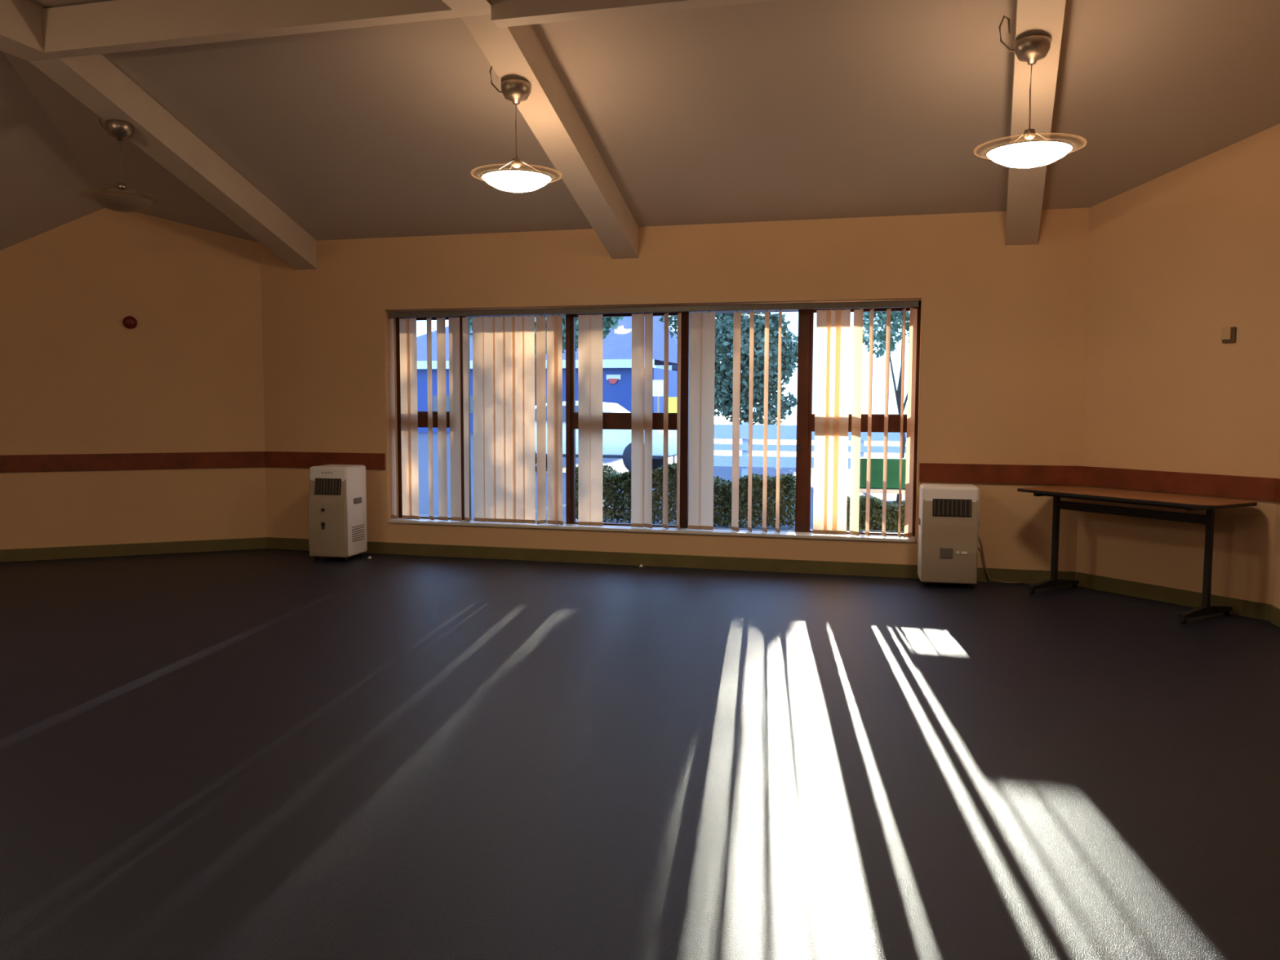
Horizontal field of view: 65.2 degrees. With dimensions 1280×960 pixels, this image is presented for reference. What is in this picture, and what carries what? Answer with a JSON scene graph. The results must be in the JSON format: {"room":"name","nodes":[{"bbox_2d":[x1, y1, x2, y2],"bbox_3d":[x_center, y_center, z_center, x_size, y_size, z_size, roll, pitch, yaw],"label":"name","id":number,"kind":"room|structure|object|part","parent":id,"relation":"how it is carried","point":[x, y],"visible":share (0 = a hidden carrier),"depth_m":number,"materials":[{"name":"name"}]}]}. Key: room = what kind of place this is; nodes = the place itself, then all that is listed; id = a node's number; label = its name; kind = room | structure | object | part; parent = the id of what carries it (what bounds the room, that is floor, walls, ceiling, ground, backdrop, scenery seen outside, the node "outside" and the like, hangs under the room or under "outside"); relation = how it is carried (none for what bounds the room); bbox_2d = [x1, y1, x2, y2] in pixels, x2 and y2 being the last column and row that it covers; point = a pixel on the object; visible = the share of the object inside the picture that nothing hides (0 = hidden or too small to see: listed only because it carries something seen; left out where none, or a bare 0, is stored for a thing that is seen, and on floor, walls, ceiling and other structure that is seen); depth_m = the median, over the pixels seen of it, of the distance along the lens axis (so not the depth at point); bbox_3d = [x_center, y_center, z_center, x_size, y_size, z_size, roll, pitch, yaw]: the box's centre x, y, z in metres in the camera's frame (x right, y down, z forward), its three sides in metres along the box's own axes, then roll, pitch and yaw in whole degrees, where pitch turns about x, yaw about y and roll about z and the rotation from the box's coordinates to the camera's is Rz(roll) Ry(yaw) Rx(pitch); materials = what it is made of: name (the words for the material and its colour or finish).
{"room":"community hall","nodes":[
{"label":"community hall","id":0,"kind":"room"},
{"bbox_2d":[0,208,266,549],"bbox_3d":[-5.290,-0.946,9.627,3.113,3.383,0.150,-2,5,-24],"label":"wall","id":1,"kind":"structure","parent":0,"point":[188,377],"depth_m":9.69,"materials":[{"name":"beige paint"}]},
{"bbox_2d":[122,315,137,328],"bbox_3d":[-4.913,-1.519,9.630,0.124,0.124,0.065,-2,5,-24],"label":"bell","id":2,"kind":"object","parent":1,"relation":"attached to","point":[129,322],"visible":1,"depth_m":9.61,"materials":[{"name":"red plastic"}]},
{"bbox_2d":[0,548,1279,959],"bbox_3d":[-2.531,1.345,2.755,12.070,0.120,14.600,1,5,15],"label":"floor","id":3,"kind":"structure","parent":0,"point":[259,753],"depth_m":4.17,"materials":[{"name":"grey carpet"}]},
{"bbox_2d":[308,464,367,560],"bbox_3d":[-2.911,0.310,9.629,0.420,0.895,0.445,1,4,13],"label":"air conditioner","id":4,"kind":"object","parent":3,"relation":"on","point":[337,495],"visible":1,"depth_m":9.45,"materials":[{"name":"white plastic"}]},
{"bbox_2d":[314,478,341,494],"bbox_3d":[-2.940,0.061,9.438,0.268,0.155,0.054,1,4,13],"label":"vent","id":5,"kind":"object","parent":4,"relation":"attached to","point":[322,486],"depth_m":9.42,"materials":[{"name":"grey plastic"}]},
{"bbox_3d":[-2.947,0.301,9.475,0.390,0.855,0.104,1,4,13],"label":"panel","id":6,"kind":"part","parent":4,"relation":"part of","materials":[{"name":"beige plastic"}]},
{"bbox_3d":[-2.710,0.197,9.598,0.020,0.054,0.140,1,4,13],"label":"handle","id":7,"kind":"part","parent":4,"relation":"part of","materials":[{"name":"grey plastic"}]},
{"bbox_2d":[351,524,364,542],"bbox_3d":[-2.713,0.510,9.623,0.005,0.140,0.231,1,4,13],"label":"grille","id":8,"kind":"object","parent":4,"relation":"attached to","point":[363,524],"depth_m":9.62,"materials":[{"name":"white plastic"}]},
{"bbox_2d":[917,483,979,587],"bbox_3d":[2.566,0.460,8.324,0.475,0.835,0.357,1,4,12],"label":"air conditioner","id":9,"kind":"object","parent":3,"relation":"on","point":[948,522],"visible":1,"depth_m":8.17,"materials":[{"name":"white plastic"}]},
{"bbox_3d":[2.504,0.597,8.172,0.105,0.084,0.014,1,4,12],"label":"badge plate","id":10,"kind":"part","parent":9,"relation":"part of","materials":[{"name":"grey plastic"}]},
{"bbox_2d":[932,498,971,516],"bbox_3d":[2.547,0.226,8.167,0.305,0.144,0.051,1,4,12],"label":"vent","id":11,"kind":"object","parent":9,"relation":"attached to","point":[940,507],"depth_m":8.15,"materials":[{"name":"grey plastic"}]},
{"bbox_2d":[977,536,1022,583],"bbox_3d":[3.027,0.668,8.419,0.383,0.399,0.063,1,5,15],"label":"power cable","id":12,"kind":"object","parent":9,"relation":"attached to","point":[981,546],"visible":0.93,"depth_m":8.46,"materials":[{"name":"grey rubber"}]},
{"bbox_2d":[1017,485,1257,623],"bbox_3d":[3.683,0.524,7.535,0.604,0.835,1.585,-2,5,-30],"label":"folding table","id":13,"kind":"object","parent":3,"relation":"on","point":[1189,503],"visible":1,"depth_m":7.33,"materials":[{"name":"laminate"}]},
{"bbox_3d":[3.358,0.464,8.083,0.044,0.700,0.040,-2,5,-30],"label":"leg","id":14,"kind":"part","parent":13,"relation":"part of","materials":[{"name":"black paint"}]},
{"bbox_3d":[3.685,0.147,7.506,0.424,0.022,1.200,-2,5,-30],"label":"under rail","id":15,"kind":"part","parent":13,"relation":"part of","materials":[{"name":"black metal"}]},
{"bbox_3d":[3.988,0.547,7.018,0.044,0.700,0.040,-2,5,-30],"label":"leg","id":16,"kind":"part","parent":13,"relation":"part of","materials":[{"name":"black paint"}]},
{"bbox_2d":[0,0,1279,250],"bbox_3d":[-2.519,-2.040,2.497,11.270,1.819,14.000,1,5,15],"label":"ceiling","id":17,"kind":"structure","parent":0,"point":[778,110],"depth_m":7.35,"materials":[{"name":"paint"}]},
{"bbox_2d":[0,0,317,270],"bbox_3d":[-5.053,-2.269,3.152,0.284,1.368,13.990,1,5,14],"label":"ceiling beam","id":18,"kind":"structure","parent":17,"relation":"attached to","point":[93,80],"depth_m":7.82,"materials":[{"name":"paint"}]},
{"bbox_2d":[89,118,153,212],"bbox_3d":[-3.940,-2.453,7.590,0.568,0.811,0.568,1,5,15],"label":"pendant lamp","id":19,"kind":"object","parent":18,"relation":"hanging from","point":[121,130],"visible":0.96,"depth_m":7.51,"materials":[{"name":"glass"}]},
{"bbox_3d":[-3.942,-2.414,7.593,0.013,0.340,0.009,1,5,15],"label":"cord","id":20,"kind":"part","parent":19,"relation":"part of","materials":[{"name":"metal"}]},
{"bbox_3d":[-3.942,-2.089,7.617,0.430,0.082,0.430,1,5,15],"label":"lamp shade","id":21,"kind":"part","parent":19,"relation":"part of","materials":[{"name":"white glass"}]},
{"bbox_2d":[42,0,460,58],"bbox_3d":[-2.534,-2.971,6.360,2.980,0.282,0.120,1,5,15],"label":"ceiling beam","id":22,"kind":"structure","parent":17,"relation":"attached to","point":[114,26],"depth_m":6.38,"materials":[{"name":"paint"}]},
{"bbox_2d":[441,0,638,258],"bbox_3d":[-1.927,-2.195,2.333,0.280,1.368,13.989,1,5,15],"label":"ceiling beam","id":23,"kind":"structure","parent":17,"relation":"attached to","point":[548,110],"depth_m":7.18,"materials":[{"name":"paint"}]},
{"bbox_2d":[481,66,551,192],"bbox_3d":[-0.827,-2.373,6.691,0.607,0.862,0.607,1,5,15],"label":"pendant lamp","id":24,"kind":"object","parent":23,"relation":"hanging from","point":[516,91],"visible":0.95,"depth_m":6.61,"materials":[{"name":"glass"}]},
{"bbox_3d":[-0.829,-2.334,6.695,0.013,0.390,0.009,1,5,15],"label":"cord","id":25,"kind":"part","parent":24,"relation":"part of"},
{"bbox_3d":[-0.829,-1.984,6.721,0.460,0.082,0.460,1,5,15],"label":"lamp shade","id":26,"kind":"part","parent":24,"relation":"part of","materials":[{"name":"beige glass"}]},
{"bbox_2d":[490,0,776,27],"bbox_3d":[0.561,-2.856,5.553,2.940,0.365,0.120,1,5,15],"label":"ceiling beam","id":27,"kind":"structure","parent":17,"relation":"attached to","point":[504,13],"depth_m":5.77,"materials":[{"name":"paint"}]},
{"bbox_2d":[1005,0,1066,244],"bbox_3d":[1.170,-2.122,1.526,0.448,1.368,14.000,1,5,16],"label":"ceiling beam","id":28,"kind":"structure","parent":17,"relation":"attached to","point":[1025,186],"depth_m":6.46,"materials":[{"name":"paint"}]},
{"bbox_2d":[986,15,1072,168],"bbox_3d":[2.296,-2.291,5.874,0.620,0.877,0.620,1,5,15],"label":"pendant lamp","id":29,"kind":"object","parent":28,"relation":"hanging from","point":[1030,49],"visible":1,"depth_m":5.80,"materials":[{"name":"glass"}]},
{"bbox_3d":[2.295,-1.895,5.904,0.470,0.082,0.470,1,5,15],"label":"lamp shade","id":30,"kind":"part","parent":29,"relation":"part of","materials":[{"name":"beige glass"}]},
{"bbox_3d":[2.294,-2.253,5.877,0.013,0.405,0.009,1,5,15],"label":"cord","id":31,"kind":"part","parent":29,"relation":"part of","materials":[{"name":"metal"}]},
{"bbox_2d":[259,207,1088,571],"bbox_3d":[-0.051,-0.777,9.386,7.930,3.120,0.360,1,5,15],"label":"wall","id":32,"kind":"structure","parent":0,"point":[1002,328],"depth_m":8.88,"materials":[{"name":"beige paint"}]},
{"bbox_2d":[469,310,798,318],"bbox_3d":[-0.341,-2.055,10.351,13.000,0.580,1.540,1,5,15],"label":"trim","id":33,"kind":"structure","parent":32,"relation":"attached to","point":[771,311],"depth_m":10.70,"materials":[{"name":"brown wood"}]},
{"bbox_2d":[387,300,920,542],"bbox_3d":[-0.020,-0.572,9.353,5.055,2.092,0.318,1,5,15],"label":"window","id":34,"kind":"structure","parent":32,"relation":"in","point":[805,417],"depth_m":9.30,"materials":[{"name":"brown wood"}]},
{"bbox_3d":[-0.034,0.461,9.392,5.045,0.026,0.237,1,5,15],"label":"sill","id":35,"kind":"part","parent":34,"relation":"part of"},
{"bbox_2d":[388,301,919,537],"bbox_3d":[-0.067,-0.575,9.287,5.072,2.038,0.127,1,5,15],"label":"vertical blind","id":36,"kind":"object","parent":34,"relation":"attached to","point":[504,347],"visible":1,"depth_m":9.36,"materials":[{"name":"white fabric"}]},
{"bbox_2d":[1075,123,1279,604],"bbox_3d":[4.099,-0.800,7.588,0.150,3.472,1.556,-2,5,-30],"label":"wall","id":37,"kind":"structure","parent":0,"point":[1189,252],"depth_m":7.45,"materials":[{"name":"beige paint"}]},
{"bbox_2d":[1221,326,1236,342],"bbox_3d":[4.222,-1.042,7.174,0.036,0.112,0.090,-2,5,-30],"label":"wall sensor","id":38,"kind":"object","parent":37,"relation":"attached to","point":[1228,333],"visible":1,"depth_m":7.16,"materials":[{"name":"brown plastic"}]},
{"bbox_2d":[1271,442,1279,608],"bbox_3d":[2.859,-0.610,0.615,0.150,4.144,12.900,1,5,15],"label":"wall","id":39,"kind":"structure","parent":0,"point":[1275,600],"depth_m":6.92,"materials":[{"name":"beige paint"}]},
{"bbox_2d":[0,537,1279,627],"bbox_3d":[-2.531,1.228,2.746,11.270,0.115,14.000,1,5,15],"label":"baseboard","id":40,"kind":"structure","parent":39,"relation":"attached to","point":[1260,611],"depth_m":9.22,"materials":[{"name":"brown wood"}]},
{"bbox_2d":[919,462,1279,502],"bbox_3d":[1.774,0.469,1.553,2.375,0.158,14.000,1,5,15],"label":"trim","id":41,"kind":"structure","parent":39,"relation":"attached to","point":[1202,484],"depth_m":8.01,"materials":[{"name":"red wood"}]},
{"bbox_3d":[-8.294,0.006,3.172,0.150,2.445,12.066,1,5,15],"label":"wall","id":42,"kind":"structure","parent":0,"visible":0},
{"bbox_2d":[0,451,385,472],"bbox_3d":[-7.502,0.217,4.406,3.170,0.158,14.506,3,5,30],"label":"trim","id":43,"kind":"structure","parent":42,"relation":"attached to","point":[119,461],"depth_m":9.89,"materials":[{"name":"red wood"}]},
{"label":"outside","id":44,"kind":"structure","parent":0,"visible":0},
{"bbox_2d":[417,413,906,530],"bbox_3d":[10.445,-4.360,78.939,140.000,0.200,139.630,1,5,15],"label":"ground","id":45,"kind":"structure","parent":44,"point":[617,464],"depth_m":23.25,"materials":[{"name":"grey concrete"}]},
{"bbox_2d":[469,316,623,405],"bbox_3d":[-3.698,-4.633,35.763,6.717,7.020,3.318,1,5,15],"label":"tree","id":46,"kind":"object","parent":45,"relation":"on","point":[608,322],"visible":0.03,"depth_m":34.96,"materials":[{"name":"green plant"}]},
{"bbox_2d":[416,315,677,433],"bbox_3d":[-6.388,-5.859,53.470,16.496,6.541,7.700,1,5,15],"label":"building","id":47,"kind":"structure","parent":45,"relation":"on","point":[617,344],"depth_m":49.83,"materials":[{"name":"blue paint"}]},
{"bbox_3d":[-1.287,-4.997,48.575,0.720,0.240,0.050,1,5,15],"label":"sign plate","id":48,"kind":"part","parent":47,"relation":"part of","materials":[{"name":"white paint"}]},
{"bbox_2d":[534,400,676,471],"bbox_3d":[-1.173,-1.024,22.957,4.214,1.580,1.790,1,5,15],"label":"car","id":49,"kind":"object","parent":45,"relation":"on","point":[616,443],"visible":0.18,"depth_m":21.97,"materials":[{"name":"white paint"}]},
{"bbox_2d":[575,462,676,524],"bbox_3d":[-0.127,0.169,12.709,1.516,0.811,0.665,1,5,15],"label":"hedge","id":50,"kind":"object","parent":45,"relation":"on","point":[612,482],"visible":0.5,"depth_m":12.45,"materials":[{"name":"green plant"}]},
{"bbox_2d":[653,379,663,413],"bbox_3d":[0.486,-1.586,26.655,0.284,2.151,0.098,1,5,15],"label":"street sign","id":51,"kind":"object","parent":45,"relation":"on","point":[658,384],"visible":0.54,"depth_m":26.55,"materials":[{"name":"metal"}]},
{"bbox_3d":[0.491,-1.588,26.675,0.053,2.151,0.056,1,5,15],"label":"post","id":52,"kind":"part","parent":51,"relation":"part of","materials":[{"name":"metal"}]},
{"bbox_2d":[655,331,677,371],"bbox_3d":[2.393,-6.044,60.524,2.151,5.900,5.600,1,5,15],"label":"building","id":53,"kind":"structure","parent":45,"relation":"on","point":[673,367],"depth_m":58.17,"materials":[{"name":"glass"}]},
{"bbox_2d":[668,396,676,462],"bbox_3d":[0.865,-1.269,25.542,0.353,1.691,0.098,1,5,15],"label":"street sign","id":54,"kind":"object","parent":45,"relation":"on","point":[672,400],"visible":0.3,"depth_m":25.46,"materials":[{"name":"yellow metal"}]},
{"bbox_2d":[658,312,760,338],"bbox_3d":[2.679,-6.634,39.215,4.493,10.526,4.197,1,5,15],"label":"tree","id":55,"kind":"object","parent":45,"relation":"on","point":[717,316],"visible":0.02,"depth_m":39.17,"materials":[{"name":"green plant"}]},
{"bbox_2d":[713,472,795,528],"bbox_3d":[1.302,0.258,12.342,1.311,0.701,0.666,1,5,15],"label":"hedge","id":56,"kind":"object","parent":45,"relation":"on","point":[722,491],"visible":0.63,"depth_m":12.05,"materials":[{"name":"green plant"}]},
{"bbox_2d":[714,312,798,444],"bbox_3d":[3.558,-3.251,32.937,3.566,4.748,2.457,0,4,-4],"label":"tree","id":57,"kind":"object","parent":45,"relation":"on","point":[723,372],"visible":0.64,"depth_m":32.41,"materials":[{"name":"green plant"}]},
{"bbox_2d":[713,422,906,476],"bbox_3d":[2.967,-0.454,18.320,4.319,1.180,0.120,1,5,15],"label":"fence","id":58,"kind":"object","parent":45,"relation":"on","point":[721,431],"visible":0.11,"depth_m":18.40,"materials":[{"name":"blue metal"}]},
{"bbox_3d":[1.952,-0.480,18.607,0.100,1.180,0.079,1,5,15],"label":"post","id":59,"kind":"part","parent":58,"relation":"part of","materials":[{"name":"blue metal"}]},
{"bbox_3d":[3.992,-0.431,18.073,0.100,1.180,0.079,1,5,15],"label":"post","id":60,"kind":"part","parent":58,"relation":"part of","materials":[{"name":"metal"}]},
{"bbox_2d":[846,494,905,533],"bbox_3d":[2.609,0.419,11.541,1.209,0.511,0.569,1,5,15],"label":"hedge","id":61,"kind":"object","parent":45,"relation":"on","point":[876,504],"visible":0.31,"depth_m":11.29,"materials":[{"name":"green plant"}]},
{"bbox_2d":[859,457,906,493],"bbox_3d":[2.353,0.286,9.775,0.571,1.000,0.220,1,5,15],"label":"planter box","id":62,"kind":"object","parent":45,"relation":"on","point":[877,464],"visible":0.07,"depth_m":9.66,"materials":[{"name":"green paint"}]},
{"bbox_2d":[859,488,905,493],"bbox_3d":[2.353,0.101,9.761,0.567,0.040,0.220,1,5,15],"label":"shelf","id":63,"kind":"object","parent":62,"relation":"attached to","point":[889,491],"depth_m":9.65,"materials":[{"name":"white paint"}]},
{"bbox_2d":[862,311,909,502],"bbox_3d":[4.057,-1.355,15.332,1.658,3.644,1.233,1,5,15],"label":"tree","id":64,"kind":"object","parent":45,"relation":"on","point":[880,335],"visible":0.16,"depth_m":15.31,"materials":[{"name":"green plant"}]}
]}

